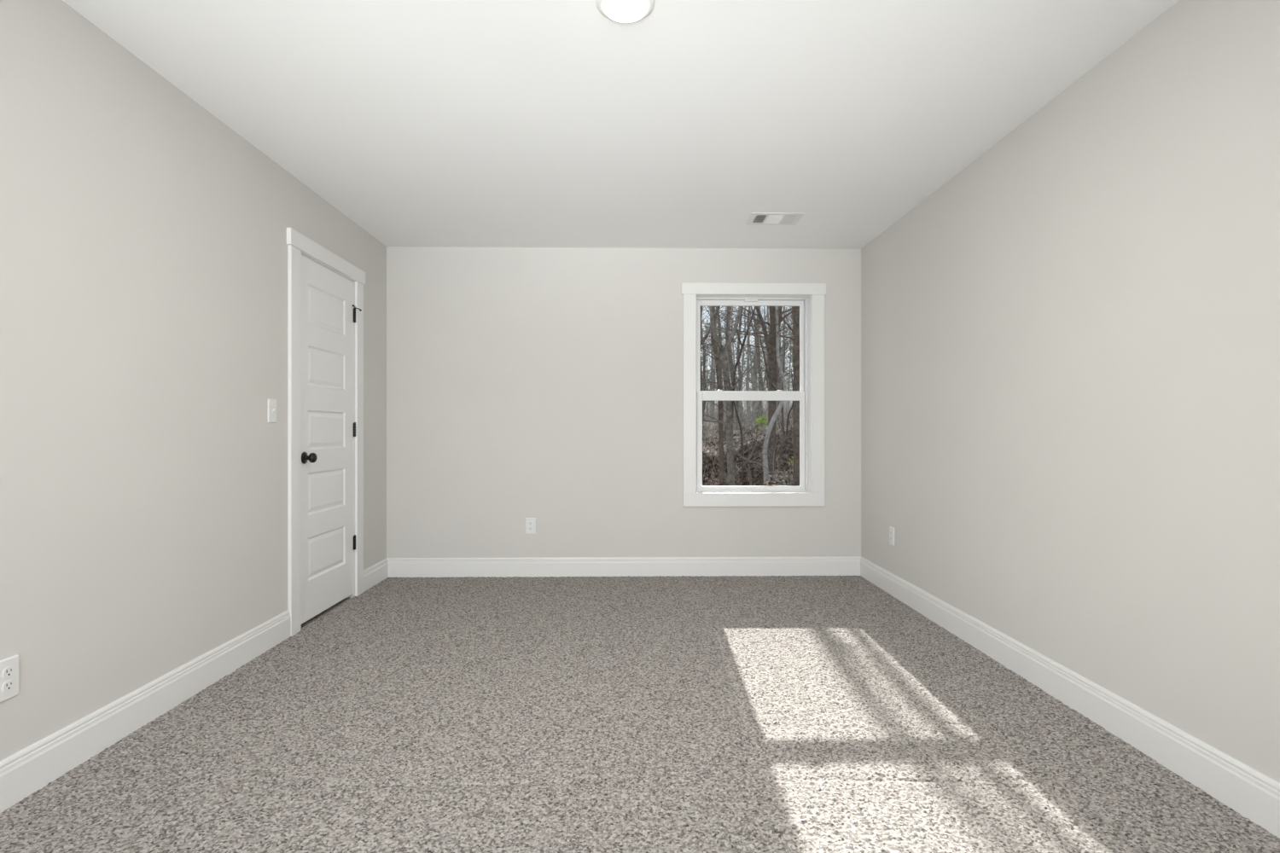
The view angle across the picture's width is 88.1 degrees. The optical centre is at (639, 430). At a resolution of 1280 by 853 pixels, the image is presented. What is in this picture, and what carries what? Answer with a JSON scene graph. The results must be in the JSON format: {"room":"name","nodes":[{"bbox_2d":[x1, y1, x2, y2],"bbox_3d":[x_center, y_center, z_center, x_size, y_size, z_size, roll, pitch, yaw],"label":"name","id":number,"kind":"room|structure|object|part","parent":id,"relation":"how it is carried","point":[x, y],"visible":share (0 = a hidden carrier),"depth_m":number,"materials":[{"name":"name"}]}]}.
{"room":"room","nodes":[
{"label":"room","id":0,"kind":"room"},
{"bbox_2d":[0,0,386,761],"bbox_3d":[-1.925,-0.115,2.051,0.200,2.490,6.066,0,0,-1],"label":"wall","id":1,"kind":"structure","parent":0,"point":[143,246],"depth_m":2.38,"materials":[{"name":"beige paint"}]},
{"bbox_2d":[0,655,18,703],"bbox_3d":[-1.818,0.714,1.901,0.009,0.118,0.072,0,0,-1],"label":"wall outlet","id":2,"kind":"object","parent":1,"relation":"attached to","point":[9,666],"visible":1,"depth_m":1.90,"materials":[{"name":"white plastic"}]},
{"bbox_2d":[2,680,14,692],"bbox_3d":[-1.815,0.734,1.901,0.003,0.029,0.034,0,0,-1],"label":"receptacle","id":3,"kind":"object","parent":2,"relation":"attached to","point":[8,685],"depth_m":1.90,"materials":[{"name":"white plastic"}]},
{"bbox_2d":[2,666,14,678],"bbox_3d":[-1.815,0.695,1.901,0.003,0.029,0.034,0,0,-1],"label":"receptacle","id":4,"kind":"object","parent":2,"relation":"attached to","point":[8,672],"depth_m":1.90,"materials":[{"name":"white plastic"}]},
{"bbox_2d":[0,610,290,814],"bbox_3d":[-1.805,1.016,1.346,0.015,0.151,4.252,0,0,-1],"label":"baseboard","id":5,"kind":"structure","parent":1,"relation":"attached to","point":[26,771],"depth_m":2.33,"materials":[{"name":"white paint"}]},
{"bbox_2d":[267,398,276,423],"bbox_3d":[-1.837,-0.100,3.315,0.018,0.118,0.073,0,0,-1],"label":"light switch","id":6,"kind":"object","parent":1,"relation":"attached to","point":[271,403],"visible":1,"depth_m":3.30,"materials":[{"name":"white plastic"}]},
{"bbox_2d":[286,227,365,636],"bbox_3d":[-1.923,0.015,3.944,0.266,2.155,0.977,0,0,-1],"label":"door","id":7,"kind":"structure","parent":1,"relation":"in","point":[322,314],"depth_m":3.89,"materials":[{"name":"white paint"}]},
{"bbox_3d":[-1.840,0.058,3.523,0.018,2.068,0.102,0,0,-1],"label":"casing","id":8,"kind":"part","parent":7,"relation":"part of","materials":[{"name":"white paint"}]},
{"bbox_3d":[-1.818,0.149,3.645,0.066,0.066,0.066,0,0,-1],"label":"knob","id":9,"kind":"part","parent":7,"relation":"part of","materials":[{"name":"black metal"}]},
{"bbox_3d":[-1.844,-1.020,3.945,0.024,0.086,0.977,0,0,-1],"label":"head casing","id":10,"kind":"part","parent":7,"relation":"part of","materials":[{"name":"white paint"}]},
{"bbox_3d":[-1.855,0.058,4.368,0.018,2.068,0.101,0,0,-1],"label":"casing","id":11,"kind":"part","parent":7,"relation":"part of","materials":[{"name":"white paint"}]},
{"bbox_2d":[363,558,388,592],"bbox_3d":[-1.861,1.016,4.652,0.015,0.151,0.467,0,0,-1],"label":"baseboard","id":12,"kind":"structure","parent":1,"relation":"attached to","point":[377,573],"depth_m":4.64,"materials":[{"name":"white paint"}]},
{"bbox_2d":[62,0,1178,249],"bbox_3d":[-0.061,-1.435,2.082,3.927,0.150,6.066,0,0,-1],"label":"ceiling","id":13,"kind":"structure","parent":0,"point":[423,123],"depth_m":2.72,"materials":[{"name":"white paint"}]},
{"bbox_2d":[596,0,654,23],"bbox_3d":[-0.046,-1.343,2.099,0.186,0.033,0.186,0,0,-1],"label":"recessed light","id":14,"kind":"object","parent":13,"relation":"in","point":[625,11],"visible":1,"depth_m":2.09,"materials":[{"name":"white plastic"}]},
{"bbox_2d":[745,212,804,225],"bbox_3d":[0.861,-1.355,4.237,0.330,0.010,0.230,0,0,-1],"label":"ceiling vent","id":15,"kind":"object","parent":13,"relation":"in","point":[774,218],"visible":1,"depth_m":4.21,"materials":[{"name":"white metal"}]},
{"bbox_2d":[386,246,861,558],"bbox_3d":[-0.111,-0.115,5.015,3.527,2.490,0.200,0,0,-1],"label":"wall","id":16,"kind":"structure","parent":0,"point":[545,385],"depth_m":4.91,"materials":[{"name":"beige paint"}]},
{"bbox_2d":[525,517,535,534],"bbox_3d":[-0.810,0.706,4.899,0.072,0.118,0.009,0,0,-1],"label":"wall outlet","id":17,"kind":"object","parent":16,"relation":"attached to","point":[530,522],"visible":1,"depth_m":4.90,"materials":[{"name":"white plastic"}]},
{"bbox_2d":[387,556,861,577],"bbox_3d":[-0.109,1.016,4.907,3.519,0.151,0.015,0,0,-1],"label":"baseboard","id":18,"kind":"structure","parent":16,"relation":"attached to","point":[596,567],"depth_m":4.90,"materials":[{"name":"white paint"}]},
{"bbox_2d":[681,282,826,506],"bbox_3d":[0.845,-0.268,5.019,1.075,1.660,0.224,0,0,-1],"label":"window","id":19,"kind":"structure","parent":16,"relation":"in","point":[810,297],"depth_m":4.92,"materials":[{"name":"white paint"}]},
{"bbox_3d":[0.369,-0.276,4.914,0.092,1.477,0.018,0,0,-1],"label":"casing","id":20,"kind":"part","parent":19,"relation":"part of","materials":[{"name":"white paint"}]},
{"bbox_3d":[0.848,-0.635,5.107,0.832,0.740,0.032,0,0,-1],"label":"sash","id":21,"kind":"part","parent":19,"relation":"part of","materials":[{"name":"white plastic"}]},
{"bbox_3d":[0.848,0.079,5.071,0.832,0.757,0.032,0,0,-1],"label":"sash","id":22,"kind":"part","parent":19,"relation":"part of","materials":[{"name":"white plastic"}]},
{"bbox_3d":[0.849,0.458,5.044,0.838,0.010,0.018,0,0,-1],"label":"sill","id":23,"kind":"part","parent":19,"relation":"part of","materials":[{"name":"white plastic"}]},
{"bbox_3d":[0.845,-0.275,5.081,0.890,1.509,0.100,0,0,-1],"label":"frame","id":24,"kind":"part","parent":19,"relation":"part of","materials":[{"name":"white plastic"}]},
{"bbox_3d":[0.847,-1.056,4.919,1.075,0.084,0.024,0,0,-1],"label":"head casing","id":25,"kind":"part","parent":19,"relation":"part of","materials":[{"name":"white paint"}]},
{"bbox_3d":[0.849,0.513,4.922,1.052,0.098,0.018,0,0,-1],"label":"casing","id":26,"kind":"part","parent":19,"relation":"part of","materials":[{"name":"white paint"}]},
{"bbox_3d":[1.328,-0.276,4.930,0.093,1.477,0.018,0,0,-1],"label":"casing","id":27,"kind":"part","parent":19,"relation":"part of","materials":[{"name":"white paint"}]},
{"bbox_2d":[0,576,1279,852],"bbox_3d":[-0.211,1.105,2.080,4.027,0.071,5.866,0,0,-1],"label":"floor","id":28,"kind":"structure","parent":0,"point":[687,714],"depth_m":2.26,"materials":[{"name":"carpet"}]},
{"bbox_2d":[861,0,1279,783],"bbox_3d":[1.802,-0.115,2.114,0.200,2.490,6.066,0,0,-1],"label":"wall","id":29,"kind":"structure","parent":0,"point":[1070,346],"depth_m":2.35,"materials":[{"name":"beige paint"}]},
{"bbox_2d":[889,526,894,546],"bbox_3d":[1.660,0.695,4.363,0.009,0.118,0.072,0,0,-1],"label":"wall outlet","id":30,"kind":"object","parent":29,"relation":"attached to","point":[891,529],"visible":1,"depth_m":4.35,"materials":[{"name":"white plastic"}]},
{"bbox_2d":[860,557,1279,838],"bbox_3d":[1.694,1.016,2.112,0.015,0.151,5.666,0,0,-1],"label":"baseboard","id":31,"kind":"structure","parent":29,"relation":"attached to","point":[1251,794],"depth_m":2.33,"materials":[{"name":"white paint"}]},
{"label":"outside","id":32,"kind":"structure","parent":0,"visible":0},
{"bbox_2d":[702,412,799,486],"bbox_3d":[11.386,-0.916,66.525,53.000,5.952,122.350,0,0,-1],"label":"ground","id":33,"kind":"structure","parent":32,"point":[709,465],"depth_m":15.46,"materials":[{"name":"brown soil"}]},
{"bbox_2d":[700,314,712,390],"bbox_3d":[2.307,-2.688,25.686,1.775,5.807,1.158,0,0,-28],"label":"bare tree","id":34,"kind":"object","parent":33,"relation":"on","point":[708,315],"visible":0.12,"depth_m":25.65,"materials":[{"name":"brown plant"}]},
{"bbox_2d":[700,361,715,390],"bbox_3d":[1.140,-2.231,18.813,2.244,5.420,1.586,0,0,-13],"label":"bare tree","id":35,"kind":"object","parent":33,"relation":"on","point":[704,362],"visible":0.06,"depth_m":18.84,"materials":[{"name":"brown plant"}]},
{"bbox_2d":[700,307,715,389],"bbox_3d":[2.749,-5.646,32.919,2.532,10.773,1.942,0,0,21],"label":"tree","id":36,"kind":"object","parent":33,"relation":"on","point":[702,307],"visible":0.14,"depth_m":33.20,"materials":[{"name":"brown plant"}]},
{"bbox_2d":[702,315,715,414],"bbox_3d":[4.572,-4.357,45.894,1.714,7.298,1.750,0,0,33],"label":"tree","id":37,"kind":"object","parent":33,"relation":"on","point":[705,316],"visible":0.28,"depth_m":45.54,"materials":[{"name":"brown plant"}]},
{"bbox_2d":[700,306,721,439],"bbox_3d":[2.067,-2.581,21.415,1.218,6.109,1.867,0,0,-12],"label":"bare tree","id":38,"kind":"object","parent":33,"relation":"on","point":[701,331],"visible":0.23,"depth_m":21.44,"materials":[{"name":"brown plant"}]},
{"bbox_2d":[700,317,722,407],"bbox_3d":[6.481,-8.008,59.604,3.203,13.628,2.457,0,0,-15],"label":"tree","id":39,"kind":"object","parent":33,"relation":"on","point":[708,317],"visible":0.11,"depth_m":59.14,"materials":[{"name":"brown plant"}]},
{"bbox_2d":[703,308,730,409],"bbox_3d":[4.405,-6.418,37.584,2.829,12.043,2.887,0,0,6],"label":"tree","id":40,"kind":"object","parent":33,"relation":"on","point":[712,360],"visible":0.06,"depth_m":37.84,"materials":[{"name":"brown plant"}]},
{"bbox_2d":[700,306,736,440],"bbox_3d":[2.304,-2.999,19.676,1.550,6.741,1.945,0,0,27],"label":"bare tree","id":41,"kind":"object","parent":33,"relation":"on","point":[727,321],"visible":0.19,"depth_m":19.68,"materials":[{"name":"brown plant"}]},
{"bbox_2d":[700,307,737,407],"bbox_3d":[7.051,-7.796,66.292,6.930,12.637,7.108,0,0,-33],"label":"pine tree","id":42,"kind":"object","parent":33,"relation":"on","point":[714,370],"visible":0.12,"depth_m":66.19,"materials":[{"name":"brown plant"}]},
{"bbox_2d":[707,306,731,417],"bbox_3d":[3.613,-4.677,29.823,1.636,8.778,2.296,0,0,1],"label":"tree","id":43,"kind":"object","parent":33,"relation":"on","point":[715,306],"visible":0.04,"depth_m":29.70,"materials":[{"name":"brown plant"}]},
{"bbox_2d":[700,306,743,431],"bbox_3d":[2.836,-3.883,24.125,2.446,8.004,1.596,0,0,-13],"label":"bare tree","id":44,"kind":"object","parent":33,"relation":"on","point":[718,317],"visible":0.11,"depth_m":24.07,"materials":[{"name":"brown plant"}]},
{"bbox_2d":[704,459,741,486],"bbox_3d":[1.735,1.234,13.571,0.766,1.360,0.623,0,0,-21],"label":"shrub","id":45,"kind":"object","parent":33,"relation":"on","point":[737,474],"visible":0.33,"depth_m":13.52,"materials":[{"name":"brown plant"}]},
{"bbox_2d":[715,306,734,382],"bbox_3d":[5.522,-5.804,43.323,2.375,10.110,2.424,0,0,-6],"label":"tree","id":46,"kind":"object","parent":33,"relation":"on","point":[724,306],"visible":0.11,"depth_m":43.01,"materials":[{"name":"brown plant"}]},
{"bbox_2d":[700,306,753,423],"bbox_3d":[1.470,-3.426,15.413,2.171,10.254,3.139,0,0,13],"label":"shade tree","id":47,"kind":"object","parent":33,"relation":"on","point":[718,307],"visible":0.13,"depth_m":15.05,"materials":[{"name":"brown plant"}]},
{"bbox_2d":[709,306,747,384],"bbox_3d":[4.651,-5.306,34.733,2.400,10.009,2.351,0,0,-32],"label":"tree","id":48,"kind":"object","parent":33,"relation":"on","point":[727,306],"visible":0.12,"depth_m":34.35,"materials":[{"name":"brown plant"}]},
{"bbox_2d":[715,334,746,389],"bbox_3d":[11.357,-7.403,83.281,5.903,10.561,7.673,0,0,0],"label":"pine tree","id":49,"kind":"object","parent":33,"relation":"on","point":[723,334],"visible":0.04,"depth_m":83.05,"materials":[{"name":"brown plant"}]},
{"bbox_2d":[713,369,756,485],"bbox_3d":[1.627,0.339,11.423,0.819,2.837,0.263,0,0,-1],"label":"sapling","id":50,"kind":"object","parent":33,"relation":"on","point":[736,410],"visible":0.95,"depth_m":11.42,"materials":[{"name":"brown plant"}]},
{"bbox_2d":[714,314,758,420],"bbox_3d":[3.630,-2.466,25.509,1.420,4.852,2.009,0,0,-35],"label":"bare tree","id":51,"kind":"object","parent":33,"relation":"on","point":[736,315],"visible":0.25,"depth_m":25.25,"materials":[{"name":"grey plant"}]},
{"bbox_2d":[721,306,751,389],"bbox_3d":[6.766,-7.327,47.853,2.447,13.128,3.433,0,0,43],"label":"tree","id":52,"kind":"object","parent":33,"relation":"on","point":[730,306],"visible":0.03,"depth_m":47.88,"materials":[{"name":"brown plant"}]},
{"bbox_2d":[718,306,757,419],"bbox_3d":[1.841,-0.437,12.313,1.011,4.604,0.768,0,0,-10],"label":"sapling","id":53,"kind":"object","parent":33,"relation":"on","point":[754,311],"visible":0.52,"depth_m":12.32,"materials":[{"name":"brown plant"}]},
{"bbox_2d":[733,306,746,415],"bbox_3d":[9.373,-7.866,61.904,3.068,13.054,2.353,0,0,27],"label":"tree","id":54,"kind":"object","parent":33,"relation":"on","point":[742,352],"visible":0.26,"depth_m":62.12,"materials":[{"name":"brown plant"}]},
{"bbox_2d":[700,306,785,486],"bbox_3d":[1.806,-1.527,11.428,2.003,6.928,2.476,0,0,-22],"label":"forked tree","id":55,"kind":"object","parent":33,"relation":"on","point":[730,445],"visible":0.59,"depth_m":11.58,"materials":[{"name":"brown plant"}]},
{"bbox_2d":[720,306,765,427],"bbox_3d":[3.737,-3.617,22.203,1.746,7.300,2.246,0,0,-37],"label":"bare tree","id":56,"kind":"object","parent":33,"relation":"on","point":[738,344],"visible":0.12,"depth_m":22.20,"materials":[{"name":"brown plant"}]},
{"bbox_2d":[711,306,776,486],"bbox_3d":[1.836,-2.047,12.123,1.253,7.910,2.200,0,0,-18],"label":"slim tree","id":57,"kind":"object","parent":33,"relation":"on","point":[721,440],"visible":0.41,"depth_m":11.99,"materials":[{"name":"brown plant"}]},
{"bbox_2d":[700,306,793,478],"bbox_3d":[2.722,-2.798,14.024,4.221,7.800,2.934,0,0,-19],"label":"broad tree","id":58,"kind":"object","parent":33,"relation":"on","point":[772,358],"visible":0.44,"depth_m":13.96,"materials":[{"name":"brown plant"}]},
{"bbox_2d":[701,360,793,485],"bbox_3d":[5.557,-0.638,27.026,25.737,5.051,31.763,0,0,5],"label":"thicket","id":59,"kind":"object","parent":33,"relation":"on","point":[715,411],"visible":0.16,"depth_m":20.98,"materials":[{"name":"brown plant"}]},
{"bbox_2d":[702,424,793,485],"bbox_3d":[2.686,0.448,19.862,5.328,1.703,14.722,0,0,15],"label":"dry leaves","id":60,"kind":"object","parent":33,"relation":"on","point":[750,427],"visible":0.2,"depth_m":17.81,"materials":[{"name":"brown plant"}]},
{"bbox_2d":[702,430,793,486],"bbox_3d":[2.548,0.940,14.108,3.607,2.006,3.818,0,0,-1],"label":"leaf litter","id":61,"kind":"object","parent":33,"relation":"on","point":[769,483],"visible":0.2,"depth_m":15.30,"materials":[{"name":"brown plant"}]},
{"bbox_2d":[732,308,767,390],"bbox_3d":[12.195,-7.359,71.393,6.477,11.518,7.290,0,0,-34],"label":"pine tree","id":62,"kind":"object","parent":33,"relation":"on","point":[745,363],"visible":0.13,"depth_m":70.67,"materials":[{"name":"brown plant"}]},
{"bbox_2d":[747,464,751,485],"bbox_3d":[2.185,1.158,13.139,0.096,1.001,0.064,0,0,-1],"label":"stump","id":63,"kind":"object","parent":33,"relation":"on","point":[749,473],"visible":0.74,"depth_m":13.12,"materials":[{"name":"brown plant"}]},
{"bbox_2d":[733,307,767,418],"bbox_3d":[6.615,-6.730,39.711,2.886,12.281,2.214,0,0,-24],"label":"tree","id":64,"kind":"object","parent":33,"relation":"on","point":[747,342],"visible":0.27,"depth_m":39.91,"materials":[{"name":"brown plant"}]},
{"bbox_2d":[744,320,763,417],"bbox_3d":[7.951,-5.298,45.682,1.671,9.272,2.179,0,0,-42],"label":"tree","id":65,"kind":"object","parent":33,"relation":"on","point":[749,321],"visible":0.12,"depth_m":45.52,"materials":[{"name":"brown plant"}]},
{"bbox_2d":[729,306,782,424],"bbox_3d":[5.426,-6.327,31.656,2.861,12.175,2.195,0,0,24],"label":"tree","id":66,"kind":"object","parent":33,"relation":"on","point":[755,356],"visible":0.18,"depth_m":31.84,"materials":[{"name":"brown plant"}]},
{"bbox_2d":[734,306,781,428],"bbox_3d":[3.791,-2.918,21.290,1.844,5.992,1.433,0,0,-43],"label":"bare tree","id":67,"kind":"object","parent":33,"relation":"on","point":[757,341],"visible":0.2,"depth_m":20.94,"materials":[{"name":"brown plant"}]},
{"bbox_2d":[755,414,767,433],"bbox_3d":[3.220,-0.144,17.328,0.416,0.610,0.424,0,0,-1],"label":"shrub","id":68,"kind":"object","parent":33,"relation":"on","point":[759,419],"visible":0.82,"depth_m":17.36,"materials":[{"name":"green plant"}]},
{"bbox_2d":[743,306,780,426],"bbox_3d":[4.361,-2.834,24.159,1.684,5.755,2.382,0,0,2],"label":"bare tree","id":69,"kind":"object","parent":33,"relation":"on","point":[759,380],"visible":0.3,"depth_m":23.98,"materials":[{"name":"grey plant"}]},
{"bbox_2d":[739,306,789,418],"bbox_3d":[5.504,-3.510,27.793,2.819,6.810,1.993,0,0,17],"label":"bare tree","id":70,"kind":"object","parent":33,"relation":"on","point":[765,306],"visible":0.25,"depth_m":27.86,"materials":[{"name":"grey plant"}]},
{"bbox_2d":[744,306,793,412],"bbox_3d":[5.266,-3.472,26.299,2.756,6.658,1.948,0,0,-13],"label":"bare tree","id":71,"kind":"object","parent":33,"relation":"on","point":[780,385],"visible":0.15,"depth_m":26.32,"materials":[{"name":"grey plant"}]},
{"bbox_2d":[746,306,793,389],"bbox_3d":[12.755,-7.515,60.648,7.008,12.462,7.887,0,0,-12],"label":"pine tree","id":72,"kind":"object","parent":33,"relation":"on","point":[764,306],"visible":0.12,"depth_m":60.60,"materials":[{"name":"brown plant"}]},
{"bbox_2d":[746,306,793,388],"bbox_3d":[3.776,-3.299,18.771,2.065,6.711,1.605,0,0,-41],"label":"bare tree","id":73,"kind":"object","parent":33,"relation":"on","point":[766,378],"visible":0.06,"depth_m":19.09,"materials":[{"name":"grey plant"}]},
{"bbox_2d":[752,306,789,483],"bbox_3d":[2.740,-1.511,13.583,1.222,5.219,0.546,0,0,-42],"label":"tree","id":74,"kind":"object","parent":33,"relation":"on","point":[782,403],"visible":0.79,"depth_m":13.42,"materials":[{"name":"grey plant"}]},
{"bbox_2d":[751,315,793,477],"bbox_3d":[2.850,-0.668,13.694,1.313,3.447,0.717,0,0,-19],"label":"slender tree","id":75,"kind":"object","parent":33,"relation":"on","point":[784,362],"visible":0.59,"depth_m":13.73,"materials":[{"name":"brown plant"}]},
{"bbox_2d":[752,368,793,454],"bbox_3d":[3.187,-0.430,14.965,0.970,1.982,1.140,0,0,40],"label":"sapling","id":76,"kind":"object","parent":33,"relation":"on","point":[790,410],"visible":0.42,"depth_m":15.04,"materials":[{"name":"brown plant"}]},
{"bbox_2d":[761,307,786,383],"bbox_3d":[7.356,-5.459,37.117,2.361,10.045,1.811,0,0,3],"label":"tree","id":77,"kind":"object","parent":33,"relation":"on","point":[767,307],"visible":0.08,"depth_m":36.70,"materials":[{"name":"brown plant"}]},
{"bbox_2d":[756,306,793,422],"bbox_3d":[5.936,-4.673,28.545,3.071,8.807,2.839,0,0,-41],"label":"tree","id":78,"kind":"object","parent":33,"relation":"on","point":[777,306],"visible":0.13,"depth_m":28.26,"materials":[{"name":"brown plant"}]},
{"bbox_2d":[750,306,799,484],"bbox_3d":[2.850,-2.694,11.987,2.117,7.455,1.263,0,0,5],"label":"tree","id":79,"kind":"object","parent":33,"relation":"on","point":[796,309],"visible":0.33,"depth_m":12.00,"materials":[{"name":"brown plant"}]},
{"bbox_2d":[764,306,793,427],"bbox_3d":[4.618,-3.698,21.933,1.488,7.463,2.281,0,0,43],"label":"bare tree","id":80,"kind":"object","parent":33,"relation":"on","point":[778,380],"visible":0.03,"depth_m":21.86,"materials":[{"name":"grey plant"}]},
{"bbox_2d":[764,312,793,390],"bbox_3d":[17.257,-9.071,76.889,8.607,14.314,9.427,0,0,6],"label":"pine tree","id":81,"kind":"object","parent":33,"relation":"on","point":[785,312],"visible":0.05,"depth_m":77.18,"materials":[{"name":"brown plant"}]},
{"bbox_2d":[768,468,793,483],"bbox_3d":[2.817,0.844,12.455,0.798,0.422,0.762,0,0,-1],"label":"shrub","id":82,"kind":"object","parent":33,"relation":"on","point":[786,474],"visible":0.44,"depth_m":12.49,"materials":[{"name":"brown plant"}]},
{"bbox_2d":[779,306,790,386],"bbox_3d":[7.070,-4.927,33.915,1.651,9.157,2.152,0,0,24],"label":"tree","id":83,"kind":"object","parent":33,"relation":"on","point":[782,362],"visible":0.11,"depth_m":33.65,"materials":[{"name":"brown plant"}]},
{"bbox_2d":[780,306,793,424],"bbox_3d":[5.804,-3.475,24.593,1.355,6.795,2.077,0,0,7],"label":"bare tree","id":84,"kind":"object","parent":33,"relation":"on","point":[793,306],"visible":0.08,"depth_m":24.57,"materials":[{"name":"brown plant"}]},
{"bbox_2d":[784,308,793,407],"bbox_3d":[10.378,-5.601,46.638,2.287,9.538,2.241,0,0,-7],"label":"tree","id":85,"kind":"object","parent":33,"relation":"on","point":[790,360],"visible":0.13,"depth_m":46.90,"materials":[{"name":"brown plant"}]},
{"bbox_2d":[785,308,793,360],"bbox_3d":[5.653,-3.813,22.787,3.089,7.461,2.184,0,0,1],"label":"bare tree","id":86,"kind":"object","parent":33,"relation":"on","point":[789,308],"visible":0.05,"depth_m":22.96,"materials":[{"name":"grey plant"}]}
]}

